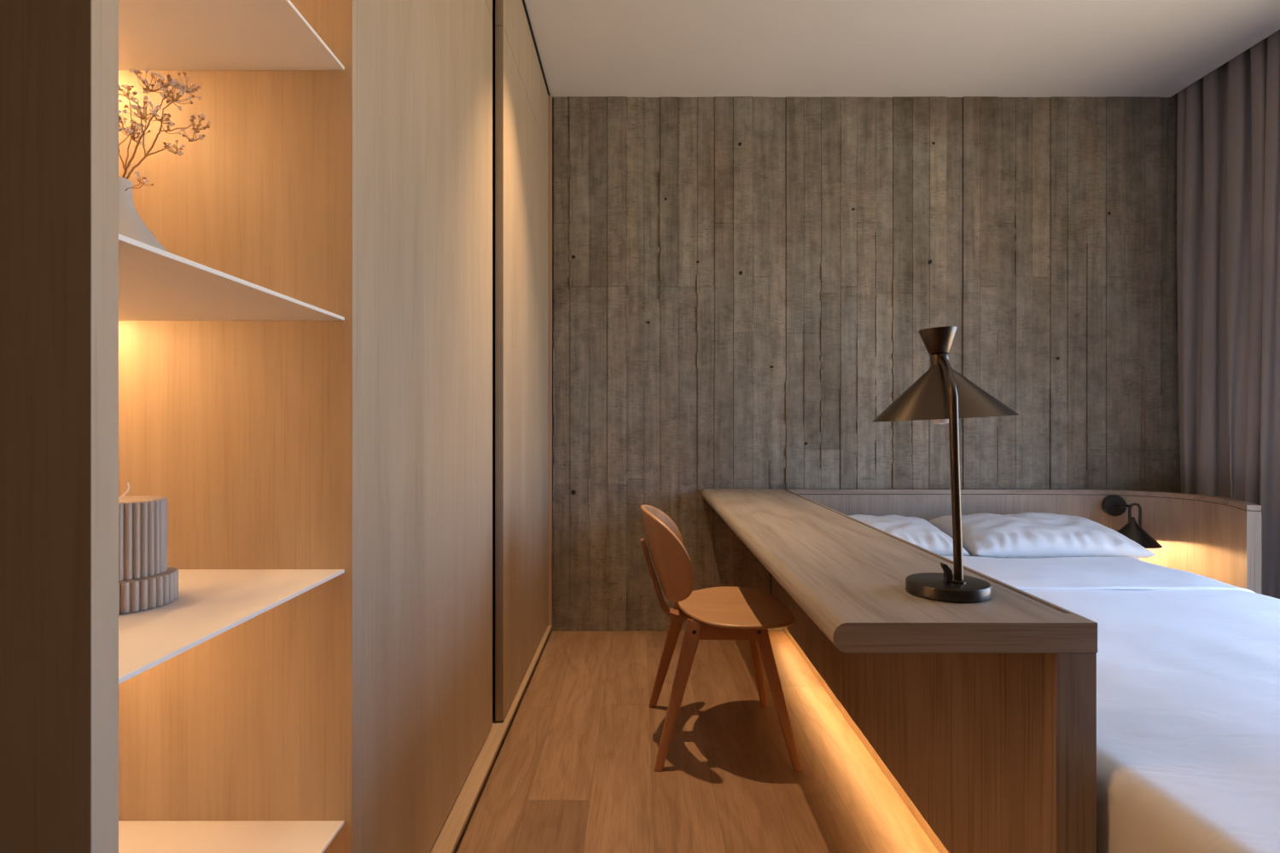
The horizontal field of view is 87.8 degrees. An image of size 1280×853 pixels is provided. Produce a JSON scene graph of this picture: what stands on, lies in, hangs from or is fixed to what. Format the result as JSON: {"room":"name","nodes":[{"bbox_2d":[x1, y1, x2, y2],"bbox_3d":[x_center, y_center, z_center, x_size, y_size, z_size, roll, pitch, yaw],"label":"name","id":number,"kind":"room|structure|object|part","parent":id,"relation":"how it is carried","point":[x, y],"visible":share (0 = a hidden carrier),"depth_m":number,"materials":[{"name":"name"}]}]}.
{"room":"bedroom","nodes":[
{"label":"bedroom","id":0,"kind":"room"},
{"bbox_2d":[453,630,939,852],"bbox_3d":[0.990,1.100,0.547,4.380,0.080,6.095,0,0,0],"label":"floor","id":1,"kind":"structure","parent":0,"point":[572,769],"depth_m":2.06,"materials":[{"name":"brown wood"}]},
{"bbox_2d":[0,0,356,852],"bbox_3d":[-0.795,-0.323,0.890,0.590,2.765,0.568,0,0,0],"label":"shelving unit","id":2,"kind":"object","parent":1,"relation":"on","point":[213,375],"visible":1,"depth_m":1.14,"materials":[{"name":"brown wood"}]},
{"bbox_3d":[-0.795,-0.323,0.623,0.590,2.765,0.032,0,0,0],"label":"panel","id":3,"kind":"part","parent":2,"relation":"part of","materials":[{"name":"brown wood"}]},
{"bbox_2d":[118,176,168,252],"bbox_3d":[-0.752,-0.272,0.950,0.163,0.163,0.163,0,0,0],"label":"vase","id":4,"kind":"object","parent":2,"relation":"on","point":[130,224],"visible":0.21,"depth_m":0.94,"materials":[{"name":"grey ceramic"}]},
{"bbox_2d":[118,84,145,169],"bbox_3d":[-0.759,-0.405,0.976,0.061,0.201,0.056,0,0,0],"label":"flower sprig","id":5,"kind":"object","parent":4,"relation":"in","point":[134,127],"visible":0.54,"depth_m":0.98,"materials":[{"name":"brown plant"}]},
{"bbox_2d":[125,170,153,191],"bbox_3d":[-0.710,-0.329,0.941,0.071,0.048,0.032,0,0,32],"label":"flower sprig","id":6,"kind":"object","parent":4,"relation":"in","point":[136,177],"visible":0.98,"depth_m":0.93,"materials":[{"name":"brown plant"}]},
{"bbox_2d":[118,68,174,178],"bbox_3d":[-0.699,-0.403,0.939,0.090,0.197,0.066,0,0,40],"label":"flower sprig","id":7,"kind":"object","parent":4,"relation":"in","point":[170,81],"visible":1,"depth_m":0.93,"materials":[{"name":"brown plant"}]},
{"bbox_2d":[124,71,209,179],"bbox_3d":[-0.674,-0.408,0.961,0.127,0.208,0.080,0,0,23],"label":"flower sprig","id":8,"kind":"object","parent":4,"relation":"in","point":[181,85],"visible":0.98,"depth_m":0.96,"materials":[{"name":"brown plant"}]},
{"bbox_2d":[118,482,178,614],"bbox_3d":[-0.722,0.163,0.925,0.133,0.170,0.132,0,0,0],"label":"candle","id":9,"kind":"object","parent":2,"relation":"on","point":[146,581],"visible":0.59,"depth_m":0.90,"materials":[{"name":"beige wax"}]},
{"bbox_3d":[-0.742,-0.622,0.898,0.457,0.006,0.518,0,0,0],"label":"shelf","id":10,"kind":"part","parent":2,"relation":"part of","materials":[{"name":"white wood"}]},
{"bbox_3d":[-0.742,-0.187,0.898,0.457,0.006,0.518,0,0,0],"label":"shelf","id":11,"kind":"part","parent":2,"relation":"part of","materials":[{"name":"white wood"}]},
{"bbox_3d":[-0.742,0.251,0.898,0.457,0.006,0.518,0,0,0],"label":"shelf","id":12,"kind":"part","parent":2,"relation":"part of","materials":[{"name":"white wood"}]},
{"bbox_3d":[-0.742,0.688,0.898,0.457,0.006,0.518,0,0,0],"label":"shelf","id":13,"kind":"part","parent":2,"relation":"part of","materials":[{"name":"white wood"}]},
{"bbox_3d":[-0.745,-0.319,1.166,0.490,2.757,0.018,0,0,0],"label":"panel","id":14,"kind":"part","parent":2,"relation":"part of","materials":[{"name":"brown wood"}]},
{"bbox_2d":[356,0,552,852],"bbox_3d":[-0.771,-0.324,2.304,0.638,2.768,2.258,0,0,0],"label":"wardrobe","id":15,"kind":"object","parent":1,"relation":"on","point":[454,99],"visible":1,"depth_m":1.71,"materials":[{"name":"brown wood"}]},
{"bbox_3d":[-0.514,-0.182,1.716,0.028,2.392,1.081,0,0,0],"label":"door","id":16,"kind":"part","parent":15,"relation":"part of","materials":[{"name":"brown wood"}]},
{"bbox_3d":[-0.514,-1.539,1.716,0.028,0.316,1.081,0,0,0],"label":"panel","id":17,"kind":"part","parent":15,"relation":"part of","materials":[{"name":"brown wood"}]},
{"bbox_3d":[-0.484,-1.539,2.850,0.028,0.316,1.120,0,0,0],"label":"panel","id":18,"kind":"part","parent":15,"relation":"part of","materials":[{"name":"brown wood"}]},
{"bbox_3d":[-0.484,-0.182,2.850,0.028,2.392,1.120,0,0,0],"label":"door","id":19,"kind":"part","parent":15,"relation":"part of","materials":[{"name":"brown wood"}]},
{"bbox_2d":[640,505,802,771],"bbox_3d":[0.258,0.666,2.285,0.511,0.786,0.504,0,0,0],"label":"dining chair","id":20,"kind":"object","parent":1,"relation":"on","point":[715,613],"visible":1,"depth_m":2.13,"materials":[{"name":"brown wood"}]},
{"bbox_3d":[0.105,0.837,2.472,0.181,0.444,0.050,0,0,30],"label":"leg","id":21,"kind":"part","parent":20,"relation":"part of","materials":[{"name":"brown wood"}]},
{"bbox_3d":[0.085,0.426,2.285,0.166,0.307,0.450,0,0,0],"label":"backrest","id":22,"kind":"part","parent":20,"relation":"part of","materials":[{"name":"brown wood"}]},
{"bbox_3d":[0.120,0.836,2.099,0.187,0.444,0.049,0,0,-28],"label":"leg","id":23,"kind":"part","parent":20,"relation":"part of","materials":[{"name":"brown wood"}]},
{"bbox_3d":[0.280,0.654,2.131,0.230,0.054,0.022,0,0,0],"label":"rail","id":24,"kind":"part","parent":20,"relation":"part of","materials":[{"name":"brown wood"}]},
{"bbox_3d":[0.322,0.620,2.285,0.383,0.038,0.504,0,0,0],"label":"seat","id":25,"kind":"part","parent":20,"relation":"part of","materials":[{"name":"brown wood"}]},
{"bbox_3d":[0.430,0.838,2.472,0.150,0.442,0.049,0,0,-40],"label":"leg","id":26,"kind":"part","parent":20,"relation":"part of","materials":[{"name":"brown wood"}]},
{"bbox_3d":[0.429,0.837,2.098,0.173,0.443,0.047,0,0,31],"label":"leg","id":27,"kind":"part","parent":20,"relation":"part of","materials":[{"name":"brown wood"}]},
{"bbox_2d":[701,488,1097,852],"bbox_3d":[0.534,0.691,2.267,0.434,0.738,2.348,0,0,0],"label":"desk","id":28,"kind":"object","parent":1,"relation":"on","point":[980,718],"visible":0.94,"depth_m":1.34,"materials":[{"name":"brown wood"}]},
{"bbox_3d":[0.717,0.658,2.289,0.066,0.573,2.303,0,0,0],"label":"panel","id":29,"kind":"part","parent":28,"relation":"part of","materials":[{"name":"brown wood"}]},
{"bbox_2d":[872,325,1018,603],"bbox_3d":[0.651,0.055,1.393,0.288,0.534,0.366,0,0,0],"label":"table lamp","id":30,"kind":"object","parent":28,"relation":"on","point":[941,395],"visible":1,"depth_m":1.32,"materials":[{"name":"grey metal"}]},
{"bbox_3d":[0.648,-0.049,1.432,0.053,0.089,0.053,0,0,0],"label":"bulb","id":31,"kind":"part","parent":30,"relation":"part of","materials":[{"name":"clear glass"}]},
{"bbox_3d":[0.651,-0.070,1.432,0.288,0.120,0.288,0,0,0],"label":"lamp shade","id":32,"kind":"part","parent":30,"relation":"part of","materials":[{"name":"brown metal"}]},
{"bbox_2d":[940,562,953,584],"bbox_3d":[0.581,0.279,1.262,0.018,0.040,0.012,0,0,0],"label":"switch","id":33,"kind":"object","parent":30,"relation":"attached to","point":[948,577],"depth_m":1.26,"materials":[{"name":"grey metal"}]},
{"bbox_3d":[0.717,0.716,1.115,0.066,0.689,0.044,0,0,0],"label":"panel","id":34,"kind":"part","parent":28,"relation":"part of","materials":[{"name":"brown wood"}]},
{"bbox_2d":[785,488,1261,594],"bbox_3d":[1.748,0.691,3.327,1.934,0.738,0.588,0,0,21],"label":"headboard","id":35,"kind":"object","parent":1,"relation":"on","point":[1218,538],"visible":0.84,"depth_m":3.28,"materials":[{"name":"brown wood"}]},
{"bbox_2d":[1101,495,1162,548],"bbox_3d":[2.368,0.456,3.222,0.226,0.221,0.271,0,0,0],"label":"wall lamp","id":36,"kind":"object","parent":35,"relation":"attached to","point":[1111,505],"visible":0.83,"depth_m":3.19,"materials":[{"name":"grey metal"}]},
{"bbox_3d":[2.378,0.429,3.259,0.066,0.125,0.131,0,0,0],"label":"arm","id":37,"kind":"part","parent":36,"relation":"part of","materials":[{"name":"grey metal"}]},
{"bbox_3d":[2.368,0.506,3.200,0.226,0.120,0.226,0,0,0],"label":"lamp shade","id":38,"kind":"part","parent":36,"relation":"part of","materials":[{"name":"grey metal"}]},
{"bbox_3d":[1.452,0.836,2.032,1.295,0.448,2.685,0,0,0],"label":"bed","id":39,"kind":"object","parent":1,"relation":"on","visible":0,"materials":[{"name":"white linen"},{"name":"beige upholstery fabric"}]},
{"bbox_2d":[847,514,970,556],"bbox_3d":[1.101,0.513,3.070,0.622,0.184,0.454,0,0,0],"label":"pillow","id":40,"kind":"object","parent":39,"relation":"on","point":[919,532],"visible":0.34,"depth_m":2.95,"materials":[{"name":"white fabric"}]},
{"bbox_2d":[928,512,1156,559],"bbox_3d":[1.805,0.507,3.060,0.770,0.198,0.474,0,0,0],"label":"pillow","id":41,"kind":"object","parent":39,"relation":"on","point":[1022,535],"visible":0.78,"depth_m":2.89,"materials":[{"name":"white fabric"}]},
{"bbox_2d":[942,555,1279,852],"bbox_3d":[1.458,0.799,1.704,1.415,0.506,2.237,0,0,0],"label":"duvet","id":42,"kind":"object","parent":39,"relation":"on","point":[1188,664],"visible":0.62,"depth_m":1.36,"materials":[{"name":"white fabric"}]},
{"bbox_2d":[551,93,1181,631],"bbox_3d":[0.914,-0.385,3.508,4.032,2.889,0.134,0,0,0],"label":"wall","id":43,"kind":"structure","parent":0,"point":[742,286],"depth_m":3.45,"materials":[{"name":"concrete"}]},
{"bbox_2d":[524,0,1279,97],"bbox_3d":[0.990,-1.789,0.547,4.380,0.160,6.095,0,0,0],"label":"ceiling","id":44,"kind":"structure","parent":0,"point":[586,48],"depth_m":2.97,"materials":[{"name":"paint"}]},
{"bbox_2d":[1176,29,1279,599],"bbox_3d":[2.792,-0.367,2.876,0.187,2.829,1.116,0,0,3],"label":"curtain","id":45,"kind":"object","parent":44,"relation":"hanging from","point":[1228,123],"visible":0.71,"depth_m":3.10,"materials":[{"name":"grey fabric"}]}
]}

